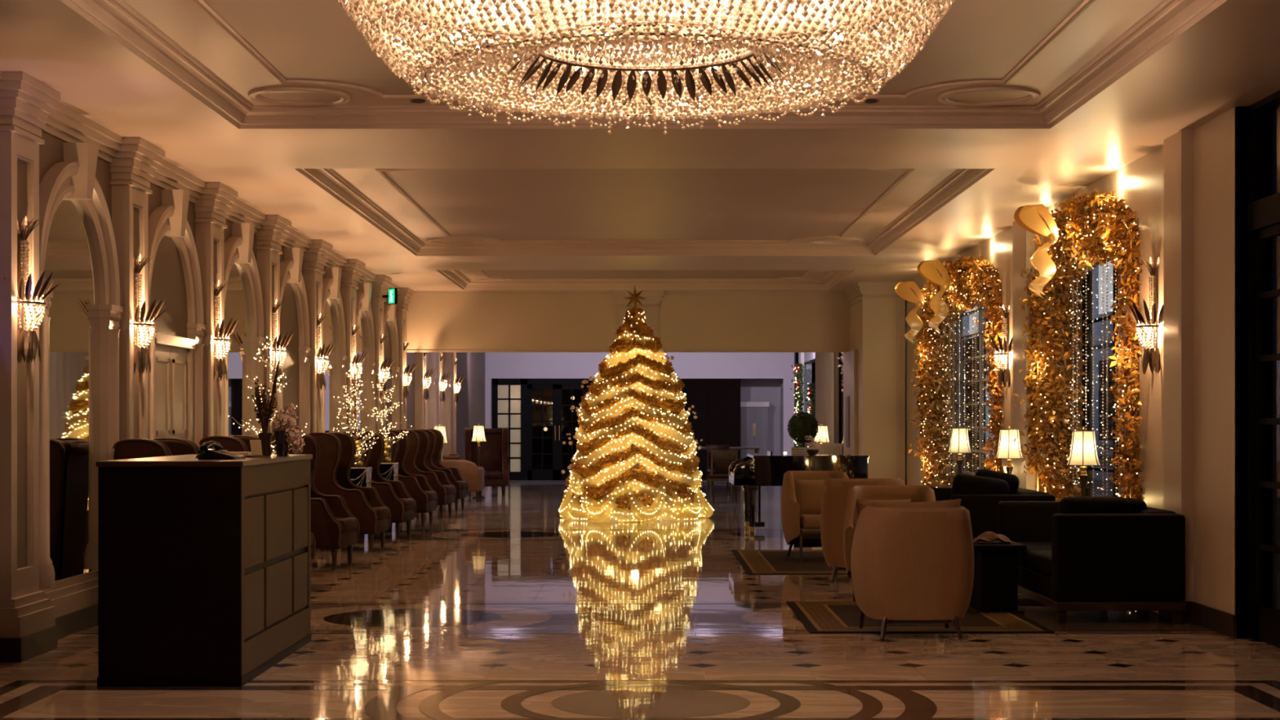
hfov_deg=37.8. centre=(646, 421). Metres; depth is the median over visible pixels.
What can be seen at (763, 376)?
wall
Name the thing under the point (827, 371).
pillar
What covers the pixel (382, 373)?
lampshade
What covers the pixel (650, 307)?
pilaster
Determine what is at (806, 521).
seat cushion
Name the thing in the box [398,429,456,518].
chair
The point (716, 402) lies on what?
door
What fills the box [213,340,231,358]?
lampshade
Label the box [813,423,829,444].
table lamp
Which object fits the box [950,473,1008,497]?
cushion
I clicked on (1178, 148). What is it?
pilaster
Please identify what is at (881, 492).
armchair
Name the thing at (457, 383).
sconce
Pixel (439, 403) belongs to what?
pilaster
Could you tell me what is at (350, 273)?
pilaster
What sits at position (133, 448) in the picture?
chair
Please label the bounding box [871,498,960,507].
cushion
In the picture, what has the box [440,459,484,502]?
leather armchair
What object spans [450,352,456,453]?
pilaster
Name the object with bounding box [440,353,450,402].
sconce
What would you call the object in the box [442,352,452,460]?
arch
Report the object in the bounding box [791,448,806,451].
book
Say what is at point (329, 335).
arched mirror
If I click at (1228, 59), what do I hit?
ceiling
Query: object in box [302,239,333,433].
pilaster
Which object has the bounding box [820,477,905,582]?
armchair
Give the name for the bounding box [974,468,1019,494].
cushion
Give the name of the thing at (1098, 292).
window
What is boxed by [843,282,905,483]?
column
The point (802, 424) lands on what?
topiary
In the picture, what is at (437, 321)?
wall
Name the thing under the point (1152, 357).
sconce
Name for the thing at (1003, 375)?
sconce
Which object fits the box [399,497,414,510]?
seat cushion
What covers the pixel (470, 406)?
wall
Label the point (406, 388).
sconce
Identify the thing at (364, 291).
arch
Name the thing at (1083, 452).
table lamp
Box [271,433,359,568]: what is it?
chair
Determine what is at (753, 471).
grand piano
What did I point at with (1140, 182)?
wall
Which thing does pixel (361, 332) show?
arched mirror
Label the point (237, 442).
chair
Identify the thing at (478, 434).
table lamp
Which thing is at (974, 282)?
garland
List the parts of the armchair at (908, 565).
leg, leg, rail, leg, leg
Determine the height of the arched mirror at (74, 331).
2.540 m
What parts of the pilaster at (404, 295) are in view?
frame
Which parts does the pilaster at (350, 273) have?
frame, recessed panel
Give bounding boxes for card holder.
[249,440,263,456]
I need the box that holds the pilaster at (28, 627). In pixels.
[0,71,60,662]
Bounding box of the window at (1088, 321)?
[1081,263,1126,496]
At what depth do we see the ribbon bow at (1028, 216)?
16.17 m
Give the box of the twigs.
[251,347,279,455]
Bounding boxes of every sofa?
[930,487,1055,539]
[997,501,1186,623]
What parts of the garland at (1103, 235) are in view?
frame rod, frame rod, frame rod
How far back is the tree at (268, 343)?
16.74 m
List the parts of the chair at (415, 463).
leg, seat, leg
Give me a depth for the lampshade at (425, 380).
31.22 m
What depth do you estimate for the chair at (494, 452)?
35.30 m
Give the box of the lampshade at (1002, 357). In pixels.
[993,354,1008,369]
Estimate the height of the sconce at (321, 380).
0.872 m
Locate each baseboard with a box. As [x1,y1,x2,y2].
[39,569,97,639]
[1191,601,1235,638]
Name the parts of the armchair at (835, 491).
leg, rail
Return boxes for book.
[791,447,812,449]
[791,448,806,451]
[791,451,808,454]
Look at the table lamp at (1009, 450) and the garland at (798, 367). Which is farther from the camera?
the garland at (798, 367)
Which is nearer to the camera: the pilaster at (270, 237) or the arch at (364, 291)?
the pilaster at (270, 237)
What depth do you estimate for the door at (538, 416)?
44.48 m
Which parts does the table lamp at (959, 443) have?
stem, gold knob, lamp shade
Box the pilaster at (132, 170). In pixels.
[110,137,164,440]
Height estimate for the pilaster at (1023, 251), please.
3.430 m
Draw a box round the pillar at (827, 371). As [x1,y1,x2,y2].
[815,352,839,444]
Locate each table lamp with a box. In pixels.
[434,423,448,462]
[471,423,486,466]
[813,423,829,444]
[947,425,972,474]
[995,425,1023,474]
[1066,426,1100,496]
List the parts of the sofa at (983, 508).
arm, backrest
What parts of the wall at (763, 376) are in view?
wall panel, wall panel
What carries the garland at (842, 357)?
hanging from the wall at (807, 360)
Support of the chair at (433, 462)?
on the floor
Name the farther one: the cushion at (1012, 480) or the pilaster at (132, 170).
the cushion at (1012, 480)
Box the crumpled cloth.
[973,531,1012,543]
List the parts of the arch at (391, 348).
arch panel, arch moulding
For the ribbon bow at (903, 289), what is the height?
0.828 m
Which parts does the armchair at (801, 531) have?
leg, leg, rail, seat, rail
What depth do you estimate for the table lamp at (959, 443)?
21.62 m
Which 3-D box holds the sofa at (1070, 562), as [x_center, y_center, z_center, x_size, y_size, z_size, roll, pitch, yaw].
[3.280,1.015,14.000,0.900,0.770,2.200,0,0,0]
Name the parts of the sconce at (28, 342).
bulb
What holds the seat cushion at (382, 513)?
on the chair at (337, 450)
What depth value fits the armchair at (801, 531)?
18.81 m
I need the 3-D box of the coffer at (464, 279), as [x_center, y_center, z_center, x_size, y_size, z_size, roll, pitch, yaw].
[-0.015,-2.180,26.950,5.630,0.300,3.800,0,0,0]
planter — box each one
[350,466,372,543]
[379,462,398,531]
[811,444,843,454]
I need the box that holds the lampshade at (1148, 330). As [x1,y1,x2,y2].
[1135,326,1158,348]
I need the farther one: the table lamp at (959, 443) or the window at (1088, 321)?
the table lamp at (959, 443)
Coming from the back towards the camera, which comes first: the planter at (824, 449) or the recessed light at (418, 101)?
the planter at (824, 449)
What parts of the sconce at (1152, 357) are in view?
bulb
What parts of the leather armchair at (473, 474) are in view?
panel, leg, leg, arm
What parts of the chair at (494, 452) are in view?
backrest, seat, leg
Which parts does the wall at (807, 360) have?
door post, wall panel, wall panel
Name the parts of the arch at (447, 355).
arch moulding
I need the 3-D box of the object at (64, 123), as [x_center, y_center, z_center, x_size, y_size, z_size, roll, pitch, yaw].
[-3.795,-1.940,16.550,0.110,0.180,25.100,0,0,0]
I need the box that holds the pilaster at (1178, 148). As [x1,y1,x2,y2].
[1158,128,1193,622]
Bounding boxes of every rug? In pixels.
[731,550,847,574]
[786,601,1054,632]
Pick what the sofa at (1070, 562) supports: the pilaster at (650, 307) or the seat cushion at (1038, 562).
the seat cushion at (1038, 562)
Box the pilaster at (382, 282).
[370,274,391,431]
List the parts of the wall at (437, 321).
cornice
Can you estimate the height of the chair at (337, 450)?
1.280 m
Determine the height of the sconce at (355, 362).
0.872 m
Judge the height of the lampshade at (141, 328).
0.157 m
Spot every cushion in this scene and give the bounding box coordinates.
[335,517,356,533]
[372,506,389,520]
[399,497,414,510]
[423,490,436,502]
[442,484,454,494]
[457,480,467,489]
[484,471,502,478]
[793,479,826,514]
[800,514,820,528]
[855,498,911,519]
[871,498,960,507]
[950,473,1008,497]
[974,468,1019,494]
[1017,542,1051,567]
[1026,549,1051,576]
[1058,496,1131,513]
[1125,497,1146,513]
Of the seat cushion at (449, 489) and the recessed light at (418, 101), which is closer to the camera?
the recessed light at (418, 101)
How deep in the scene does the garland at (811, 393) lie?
39.03 m
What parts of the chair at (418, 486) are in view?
leg, leg, seat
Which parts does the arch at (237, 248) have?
arch moulding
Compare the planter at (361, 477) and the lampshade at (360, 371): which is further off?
the lampshade at (360, 371)
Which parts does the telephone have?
cord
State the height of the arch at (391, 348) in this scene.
2.880 m
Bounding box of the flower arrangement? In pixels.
[804,435,819,454]
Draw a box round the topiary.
[786,411,818,447]
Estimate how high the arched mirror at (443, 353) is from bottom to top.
2.540 m
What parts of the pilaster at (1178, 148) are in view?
skirting, edge moulding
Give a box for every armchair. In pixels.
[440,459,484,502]
[781,471,848,560]
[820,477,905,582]
[843,484,935,601]
[850,506,974,639]
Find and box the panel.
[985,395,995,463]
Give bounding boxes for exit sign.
[382,288,397,304]
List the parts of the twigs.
pale stem, pale stem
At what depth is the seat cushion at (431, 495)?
24.90 m
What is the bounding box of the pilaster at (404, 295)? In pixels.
[395,287,413,429]
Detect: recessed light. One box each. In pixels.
[409,99,426,103]
[863,99,879,103]
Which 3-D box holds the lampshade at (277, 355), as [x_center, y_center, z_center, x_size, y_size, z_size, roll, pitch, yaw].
[-3.669,-0.625,18.680,0.134,0.157,0.277,0,0,0]
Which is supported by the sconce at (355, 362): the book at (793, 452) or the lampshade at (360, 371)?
the lampshade at (360, 371)
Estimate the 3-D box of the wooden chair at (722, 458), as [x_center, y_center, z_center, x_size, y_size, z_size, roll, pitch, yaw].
[1.300,0.941,32.200,0.492,0.927,0.631,0,0,12]
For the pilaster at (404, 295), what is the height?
3.430 m
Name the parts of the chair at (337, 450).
leg, seat, leg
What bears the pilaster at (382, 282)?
attached to the wall at (470, 406)
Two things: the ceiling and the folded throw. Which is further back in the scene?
the folded throw
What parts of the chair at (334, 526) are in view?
leg, seat, leg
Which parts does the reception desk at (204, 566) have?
panel, panel, panel, rail, rail, panel, panel, panel, panel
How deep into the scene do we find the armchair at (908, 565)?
11.92 m
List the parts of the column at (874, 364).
wall plate, panel moulding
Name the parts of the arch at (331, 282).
arch moulding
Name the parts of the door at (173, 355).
panel moulding, panel moulding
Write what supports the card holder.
on the reception desk at (204, 566)
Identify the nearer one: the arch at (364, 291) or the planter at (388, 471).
the planter at (388, 471)
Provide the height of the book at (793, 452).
0.034 m
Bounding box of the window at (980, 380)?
[955,306,999,475]
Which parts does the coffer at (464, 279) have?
margin panel, field panel, border moulding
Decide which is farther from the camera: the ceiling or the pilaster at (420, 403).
the pilaster at (420, 403)
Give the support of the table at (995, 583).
on the rug at (815, 616)
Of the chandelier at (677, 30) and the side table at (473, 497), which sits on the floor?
the side table at (473, 497)
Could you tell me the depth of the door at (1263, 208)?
11.99 m
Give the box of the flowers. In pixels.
[272,402,305,455]
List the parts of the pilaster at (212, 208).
frame, recessed panel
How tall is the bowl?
0.065 m
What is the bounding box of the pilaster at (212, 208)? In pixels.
[194,182,237,438]
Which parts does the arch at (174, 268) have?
arch panel, arch moulding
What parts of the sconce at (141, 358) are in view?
bulb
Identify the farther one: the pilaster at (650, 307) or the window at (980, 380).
the pilaster at (650, 307)
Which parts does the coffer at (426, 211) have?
field panel, border moulding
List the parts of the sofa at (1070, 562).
arm, seat, leg, rail, arm, backrest, leg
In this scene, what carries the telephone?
on the reception desk at (204, 566)
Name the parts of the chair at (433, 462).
leg, seat, leg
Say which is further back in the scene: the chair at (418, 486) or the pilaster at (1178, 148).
the chair at (418, 486)
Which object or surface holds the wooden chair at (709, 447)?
on the floor
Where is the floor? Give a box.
[0,480,1279,719]
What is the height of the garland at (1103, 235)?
3.461 m
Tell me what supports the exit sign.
attached to the pilaster at (382, 282)
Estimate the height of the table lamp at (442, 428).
0.862 m
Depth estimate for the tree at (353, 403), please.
21.47 m
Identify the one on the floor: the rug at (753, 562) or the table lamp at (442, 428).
the rug at (753, 562)
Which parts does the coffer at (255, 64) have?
border moulding, field panel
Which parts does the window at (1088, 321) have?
frame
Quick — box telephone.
[195,440,245,459]
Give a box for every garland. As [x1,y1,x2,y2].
[790,363,804,447]
[804,382,815,447]
[836,352,843,391]
[908,253,1004,487]
[1013,189,1143,501]
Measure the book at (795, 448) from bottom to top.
0.028 m
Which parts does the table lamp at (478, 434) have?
stem, lamp shade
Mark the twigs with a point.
(264, 414)
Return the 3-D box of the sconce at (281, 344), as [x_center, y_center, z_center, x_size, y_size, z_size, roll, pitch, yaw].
[-3.638,-0.785,18.675,0.261,0.872,0.520,0,0,0]
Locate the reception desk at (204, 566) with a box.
[95,454,312,686]
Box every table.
[471,471,486,498]
[696,446,759,453]
[968,540,1026,613]
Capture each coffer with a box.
[59,0,1226,128]
[295,168,994,255]
[436,270,854,289]
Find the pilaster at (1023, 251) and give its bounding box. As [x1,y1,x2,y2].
[1013,221,1035,490]
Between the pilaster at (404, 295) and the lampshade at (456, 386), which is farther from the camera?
the lampshade at (456, 386)
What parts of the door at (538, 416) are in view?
pane, pane, pane, pane, pane, pane, pane, pane, pane, pane, pane, pane, pane, pane, pane, pane, pane, pane, pane, handle, pane, pane, pane, pane, pane, pane, pane, pane, pane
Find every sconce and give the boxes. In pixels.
[3,215,60,363]
[123,253,168,373]
[205,280,240,381]
[265,298,294,386]
[311,313,337,390]
[346,324,368,393]
[375,334,395,395]
[403,342,416,398]
[423,352,436,400]
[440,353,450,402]
[454,359,464,403]
[984,305,1013,387]
[1123,256,1163,374]
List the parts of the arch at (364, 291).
arch moulding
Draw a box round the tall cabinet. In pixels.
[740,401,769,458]
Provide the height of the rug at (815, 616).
0.008 m
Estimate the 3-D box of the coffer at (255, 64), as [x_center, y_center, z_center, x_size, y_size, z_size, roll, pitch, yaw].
[-0.015,-2.180,9.000,5.630,0.300,7.900,0,0,0]
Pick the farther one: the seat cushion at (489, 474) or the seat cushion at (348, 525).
the seat cushion at (489, 474)
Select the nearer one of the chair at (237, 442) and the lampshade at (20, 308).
the lampshade at (20, 308)
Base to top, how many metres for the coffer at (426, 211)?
0.300 m
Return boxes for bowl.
[806,448,818,454]
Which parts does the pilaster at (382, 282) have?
frame, recessed panel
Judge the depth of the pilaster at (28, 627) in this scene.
11.00 m
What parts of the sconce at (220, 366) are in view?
bulb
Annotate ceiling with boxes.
[0,0,1279,290]
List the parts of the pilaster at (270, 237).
frame, recessed panel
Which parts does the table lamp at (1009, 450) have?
stem, lamp shade, shade trim, gold knob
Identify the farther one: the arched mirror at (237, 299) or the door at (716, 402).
the door at (716, 402)
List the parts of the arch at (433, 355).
arch moulding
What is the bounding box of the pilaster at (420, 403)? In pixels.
[414,352,426,429]
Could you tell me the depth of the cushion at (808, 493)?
18.92 m
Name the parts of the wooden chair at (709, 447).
post, backrest, post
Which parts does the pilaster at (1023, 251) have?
edge moulding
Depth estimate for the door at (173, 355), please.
15.00 m
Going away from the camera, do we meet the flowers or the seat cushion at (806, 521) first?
the flowers
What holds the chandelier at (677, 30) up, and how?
hanging from the coffer at (255, 64)
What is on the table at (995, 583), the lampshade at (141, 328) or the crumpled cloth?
the crumpled cloth
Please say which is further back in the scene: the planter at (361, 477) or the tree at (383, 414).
the tree at (383, 414)
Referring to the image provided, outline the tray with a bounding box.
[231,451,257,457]
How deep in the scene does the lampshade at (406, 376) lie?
28.62 m
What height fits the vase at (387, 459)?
0.327 m
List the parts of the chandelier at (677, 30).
bulb, bulb, bulb, plate, bulb, bulb, bulb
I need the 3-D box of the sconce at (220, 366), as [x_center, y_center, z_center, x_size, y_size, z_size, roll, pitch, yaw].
[-3.638,-0.785,16.175,0.261,0.872,0.520,0,0,0]
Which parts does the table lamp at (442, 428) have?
lamp shade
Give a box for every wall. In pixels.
[39,130,484,459]
[406,290,849,352]
[484,352,796,453]
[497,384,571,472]
[795,335,985,475]
[905,106,1279,638]
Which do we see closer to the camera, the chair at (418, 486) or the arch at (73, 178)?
the arch at (73, 178)
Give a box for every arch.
[39,142,123,589]
[148,189,205,448]
[223,222,266,437]
[280,248,311,434]
[322,267,346,432]
[356,283,376,431]
[383,297,399,430]
[426,352,437,429]
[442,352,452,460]
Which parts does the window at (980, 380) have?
frame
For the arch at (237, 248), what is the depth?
17.85 m
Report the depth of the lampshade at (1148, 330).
13.89 m
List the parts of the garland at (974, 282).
frame rod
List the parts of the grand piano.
leg, leg, lid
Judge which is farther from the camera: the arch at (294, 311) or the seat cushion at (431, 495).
the seat cushion at (431, 495)
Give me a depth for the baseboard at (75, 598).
12.39 m
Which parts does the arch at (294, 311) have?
arch panel, arch moulding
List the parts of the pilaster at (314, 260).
frame, recessed panel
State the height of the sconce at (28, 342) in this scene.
0.872 m
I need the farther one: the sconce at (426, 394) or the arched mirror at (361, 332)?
the sconce at (426, 394)
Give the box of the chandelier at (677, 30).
[336,0,955,134]
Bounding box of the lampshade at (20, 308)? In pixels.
[17,303,46,330]
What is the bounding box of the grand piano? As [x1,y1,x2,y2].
[728,450,869,533]
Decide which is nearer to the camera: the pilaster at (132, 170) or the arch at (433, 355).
the pilaster at (132, 170)
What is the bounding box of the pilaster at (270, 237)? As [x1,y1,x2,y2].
[255,214,291,434]
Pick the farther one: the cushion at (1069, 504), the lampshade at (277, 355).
the lampshade at (277, 355)
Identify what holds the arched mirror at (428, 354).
attached to the wall at (470, 406)
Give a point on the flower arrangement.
(811, 451)
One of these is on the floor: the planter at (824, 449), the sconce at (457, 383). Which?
the planter at (824, 449)
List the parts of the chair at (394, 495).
leg, seat, leg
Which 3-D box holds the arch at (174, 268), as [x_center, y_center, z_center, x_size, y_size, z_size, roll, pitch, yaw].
[-3.790,-0.400,14.930,0.220,2.880,1.866,0,0,0]
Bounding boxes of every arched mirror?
[44,197,100,581]
[224,262,251,436]
[322,297,336,432]
[356,311,366,431]
[426,352,431,428]
[442,352,445,460]
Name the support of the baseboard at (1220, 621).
attached to the wall at (1140, 182)
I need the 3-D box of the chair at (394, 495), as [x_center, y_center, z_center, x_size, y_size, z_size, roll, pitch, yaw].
[-3.260,0.760,22.604,0.820,1.280,0.821,0,0,4]
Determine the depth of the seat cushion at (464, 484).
29.24 m
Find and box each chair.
[112,437,199,459]
[198,435,315,561]
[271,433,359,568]
[307,431,391,551]
[342,431,416,538]
[372,430,437,527]
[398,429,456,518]
[420,428,468,511]
[464,427,509,496]
[705,448,737,503]
[706,444,733,489]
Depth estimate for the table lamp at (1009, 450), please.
18.34 m
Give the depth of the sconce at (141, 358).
13.64 m
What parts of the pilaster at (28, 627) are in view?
frame, recessed panel, skirting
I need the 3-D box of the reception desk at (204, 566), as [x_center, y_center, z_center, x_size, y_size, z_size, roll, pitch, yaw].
[-2.517,0.805,10.870,0.777,1.190,2.060,0,0,0]
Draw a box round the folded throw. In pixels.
[442,453,460,459]
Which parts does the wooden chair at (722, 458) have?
leg, post, seat rail, seat, backrest, leg, post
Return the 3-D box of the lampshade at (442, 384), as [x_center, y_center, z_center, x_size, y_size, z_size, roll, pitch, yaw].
[-3.669,-0.625,33.750,0.134,0.157,0.277,0,0,0]
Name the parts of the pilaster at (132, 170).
frame, recessed panel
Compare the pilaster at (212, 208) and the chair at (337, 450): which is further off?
the chair at (337, 450)
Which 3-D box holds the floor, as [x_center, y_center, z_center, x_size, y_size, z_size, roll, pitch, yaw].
[0.000,1.460,20.750,9.200,0.121,47.900,0,0,0]
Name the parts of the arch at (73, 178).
arch moulding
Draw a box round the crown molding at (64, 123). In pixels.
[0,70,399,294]
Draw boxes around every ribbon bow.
[894,280,924,344]
[917,259,950,333]
[1013,204,1057,298]
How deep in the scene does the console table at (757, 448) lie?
41.25 m
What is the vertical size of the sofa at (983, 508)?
0.770 m
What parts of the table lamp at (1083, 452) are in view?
lamp shade, shade trim, shade trim, gold knob, stem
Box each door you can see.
[153,332,195,440]
[491,378,593,479]
[680,378,740,479]
[1235,89,1279,648]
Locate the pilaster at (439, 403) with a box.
[435,352,442,460]
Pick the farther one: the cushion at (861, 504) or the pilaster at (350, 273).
the pilaster at (350, 273)
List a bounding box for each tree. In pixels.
[227,336,310,454]
[332,364,386,467]
[361,367,413,462]
[558,285,714,521]
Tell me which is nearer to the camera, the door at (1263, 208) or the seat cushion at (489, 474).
the door at (1263, 208)
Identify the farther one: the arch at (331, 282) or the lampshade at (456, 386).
the lampshade at (456, 386)
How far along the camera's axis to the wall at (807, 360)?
38.10 m
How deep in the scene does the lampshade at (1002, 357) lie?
19.59 m
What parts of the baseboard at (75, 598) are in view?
skirting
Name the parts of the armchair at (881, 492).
leg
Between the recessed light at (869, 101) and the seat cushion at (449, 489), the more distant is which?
the seat cushion at (449, 489)
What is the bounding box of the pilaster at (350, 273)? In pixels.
[339,258,365,431]
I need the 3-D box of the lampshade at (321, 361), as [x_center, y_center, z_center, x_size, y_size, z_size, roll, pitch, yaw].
[-3.669,-0.625,21.180,0.134,0.157,0.277,0,0,0]
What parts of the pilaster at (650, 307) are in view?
panel moulding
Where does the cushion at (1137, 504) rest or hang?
on the sofa at (1070, 562)

